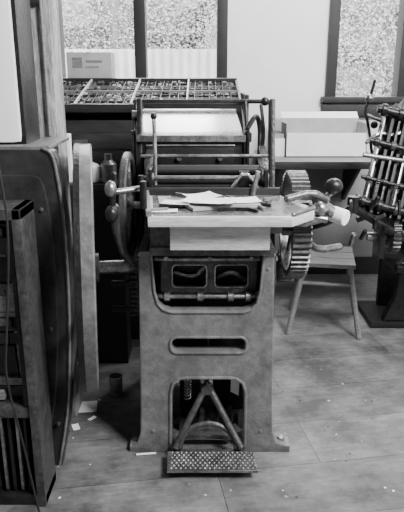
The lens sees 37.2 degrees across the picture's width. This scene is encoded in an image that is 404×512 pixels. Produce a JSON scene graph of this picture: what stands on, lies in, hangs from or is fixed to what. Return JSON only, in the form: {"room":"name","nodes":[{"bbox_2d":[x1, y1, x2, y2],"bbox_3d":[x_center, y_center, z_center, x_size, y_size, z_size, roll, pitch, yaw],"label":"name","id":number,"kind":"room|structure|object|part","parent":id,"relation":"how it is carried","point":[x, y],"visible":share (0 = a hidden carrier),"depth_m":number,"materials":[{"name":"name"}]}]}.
{"room":"print shop","nodes":[
{"label":"print shop","id":0,"kind":"room"},
{"bbox_2d":[0,274,403,511],"bbox_3d":[0.100,1.024,1.886,4.600,0.050,6.220,0,17,0],"label":"floor","id":1,"kind":"structure","parent":0,"point":[322,336],"depth_m":2.58,"materials":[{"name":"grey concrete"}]},
{"bbox_2d":[0,170,39,511],"bbox_3d":[-0.615,0.243,1.780,0.184,1.501,0.054,4,17,14],"label":"hanging cable","id":2,"kind":"object","parent":1,"relation":"on","point":[1,181],"visible":1,"depth_m":1.74,"materials":[{"name":"rubber"}]},
{"bbox_2d":[0,200,55,506],"bbox_3d":[-0.851,0.360,2.094,0.572,1.100,0.160,0,17,0],"label":"rack","id":3,"kind":"object","parent":1,"relation":"on","point":[26,351],"visible":0.91,"depth_m":2.07,"materials":[{"name":"metal"}]},
{"bbox_2d":[0,0,74,466],"bbox_3d":[-0.838,-0.215,2.245,0.724,2.126,0.338,0,17,0],"label":"machine housing","id":4,"kind":"object","parent":1,"relation":"on","point":[31,168],"visible":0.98,"depth_m":2.10,"materials":[{"name":"paint"}]},
{"bbox_3d":[-0.866,-0.823,2.055,0.508,0.852,0.210,0,17,0],"label":"white panel","id":5,"kind":"part","parent":4,"relation":"part of","materials":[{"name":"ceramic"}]},
{"bbox_2d":[30,0,82,415],"bbox_3d":[-0.656,-1.055,2.282,0.168,3.700,0.181,0,17,0],"label":"timber post","id":6,"kind":"object","parent":1,"relation":"on","point":[44,13],"visible":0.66,"depth_m":2.35,"materials":[{"name":"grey wood"}]},
{"bbox_2d":[65,112,130,114],"bbox_3d":[-0.440,-0.441,4.142,1.320,1.450,0.615,0,17,0],"label":"shelf unit","id":7,"kind":"object","parent":1,"relation":"on","point":[66,113],"visible":0.02,"depth_m":4.19,"materials":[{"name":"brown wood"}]},
{"bbox_2d":[66,52,115,77],"bbox_3d":[-0.680,-1.159,3.693,0.270,0.181,0.170,0,17,0],"label":"cardboard box","id":8,"kind":"object","parent":7,"relation":"on","point":[79,64],"visible":0.8,"depth_m":3.61,"materials":[{"name":"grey cardboard"}]},
{"bbox_2d":[69,179,131,362],"bbox_3d":[-0.660,0.090,3.197,0.520,0.980,0.170,0,17,0],"label":"base cabinet","id":9,"kind":"object","parent":1,"relation":"on","point":[114,328],"visible":0.12,"depth_m":3.15,"materials":[{"name":"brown wood"}]},
{"bbox_2d":[66,133,116,182],"bbox_3d":[-0.613,-0.494,3.016,0.365,0.238,0.130,0,17,0],"label":"clutter","id":10,"kind":"object","parent":9,"relation":"on","point":[108,165],"visible":0.38,"depth_m":2.99,"materials":[{"name":"metal"}]},
{"bbox_2d":[108,373,122,396],"bbox_3d":[-0.420,0.630,2.927,0.068,0.102,0.068,0,17,0],"label":"cup","id":11,"kind":"object","parent":1,"relation":"on","point":[115,379],"visible":1,"depth_m":2.91,"materials":[{"name":"metal"}]},
{"bbox_2d":[63,78,251,338],"bbox_3d":[-0.340,-0.280,3.554,1.220,1.482,0.594,0,17,0],"label":"cabinet","id":12,"kind":"object","parent":1,"relation":"on","point":[111,134],"visible":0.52,"depth_m":3.28,"materials":[{"name":"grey wood"}]},
{"bbox_2d":[73,97,352,472],"bbox_3d":[-0.002,0.051,2.589,1.078,1.405,1.075,-4,17,-12],"label":"press","id":13,"kind":"object","parent":1,"relation":"on","point":[201,222],"visible":1,"depth_m":2.38,"materials":[{"name":"metal"}]},
{"bbox_3d":[0.434,-0.145,2.295,0.296,0.320,0.250,0,17,0],"label":"throw off lever","id":14,"kind":"part","parent":13,"relation":"part of","materials":[{"name":"metal"}]},
{"bbox_2d":[58,369,394,498],"bbox_3d":[0.164,0.745,2.702,1.528,0.008,1.022,0,17,0],"label":"scrap","id":15,"kind":"object","parent":1,"relation":"on","point":[86,406],"visible":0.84,"depth_m":2.79,"materials":[{"name":"paper"}]},
{"bbox_2d":[285,245,360,339],"bbox_3d":[0.760,0.208,3.719,0.450,0.458,0.430,3,17,10],"label":"wooden stool","id":16,"kind":"object","parent":1,"relation":"on","point":[343,258],"visible":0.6,"depth_m":3.54,"materials":[{"name":"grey wood"}]},
{"bbox_2d":[347,79,403,327],"bbox_3d":[1.209,-0.222,3.367,0.983,1.478,1.024,0,17,0],"label":"press","id":17,"kind":"object","parent":1,"relation":"on","point":[381,204],"visible":1,"depth_m":3.04,"materials":[{"name":"metal"}]},
{"bbox_3d":[0.970,-0.706,3.083,0.280,0.386,0.130,0,17,0],"label":"gripper lever","id":18,"kind":"part","parent":17,"relation":"part of","materials":[{"name":"metal"}]},
{"bbox_2d":[227,0,380,153],"bbox_3d":[0.100,-1.653,4.264,4.600,3.700,0.120,0,17,0],"label":"wall","id":19,"kind":"structure","parent":0,"point":[277,49],"depth_m":4.27,"materials":[{"name":"paint"}]},
{"bbox_2d":[58,0,227,77],"bbox_3d":[-0.450,-2.141,4.065,1.300,1.950,0.180,0,17,0],"label":"window","id":20,"kind":"structure","parent":19,"relation":"in","point":[139,6],"depth_m":4.21,"materials":[{"name":"grey wood"}]},
{"bbox_2d":[249,158,373,256],"bbox_3d":[1.310,-0.374,4.579,2.140,0.790,0.015,0,17,0],"label":"wainscot","id":21,"kind":"object","parent":19,"relation":"attached to","point":[334,233],"depth_m":4.61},
{"bbox_2d":[255,150,370,199],"bbox_3d":[0.775,-0.513,4.171,0.850,0.372,0.658,0,17,0],"label":"wall shelf","id":22,"kind":"object","parent":19,"relation":"attached to","point":[351,166],"visible":0.38,"depth_m":3.88,"materials":[{"name":"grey wood"}]},
{"bbox_2d":[266,112,367,156],"bbox_3d":[0.780,-0.846,4.147,0.640,0.278,0.330,0,17,0],"label":"carton","id":23,"kind":"object","parent":22,"relation":"on","point":[302,134],"visible":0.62,"depth_m":4.03,"materials":[{"name":"cardboard"}]},
{"bbox_2d":[307,257,378,273],"bbox_3d":[0.100,0.072,4.709,4.600,0.140,0.024,0,17,0],"label":"baseboard","id":24,"kind":"structure","parent":19,"relation":"attached to","point":[364,265],"depth_m":4.71,"materials":[{"name":"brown wood"}]},
{"bbox_2d":[321,103,398,117],"bbox_3d":[1.585,-1.060,4.359,1.430,0.110,0.039,0,17,0],"label":"trim","id":25,"kind":"structure","parent":19,"relation":"attached to","point":[359,108],"depth_m":4.34,"materials":[{"name":"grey wood"}]},
{"bbox_2d":[320,0,403,102],"bbox_3d":[1.445,-2.098,4.078,1.170,2.040,0.180,0,17,0],"label":"window","id":26,"kind":"structure","parent":19,"relation":"in","point":[397,92],"depth_m":4.27,"materials":[{"name":"grey wood"}]},
{"label":"outside","id":27,"kind":"structure","parent":0,"visible":0},
{"bbox_3d":[1.500,-1.306,10.381,21.000,0.100,11.370,0,17,0],"label":"ground","id":28,"kind":"structure","parent":27,"visible":0},
{"bbox_2d":[65,49,215,77],"bbox_3d":[-1.400,-1.401,7.098,5.200,1.980,0.044,0,17,0],"label":"corrugated fence","id":29,"kind":"object","parent":28,"relation":"on","point":[162,63],"visible":0.17,"depth_m":6.85,"materials":[{"name":"metal"}]},
{"bbox_2d":[62,0,398,95],"bbox_3d":[0.874,-2.631,9.314,11.393,4.519,3.490,0,17,0],"label":"trees","id":30,"kind":"object","parent":28,"relation":"on","point":[368,28],"visible":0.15,"depth_m":8.26,"materials":[{"name":"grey plant"}]}
]}

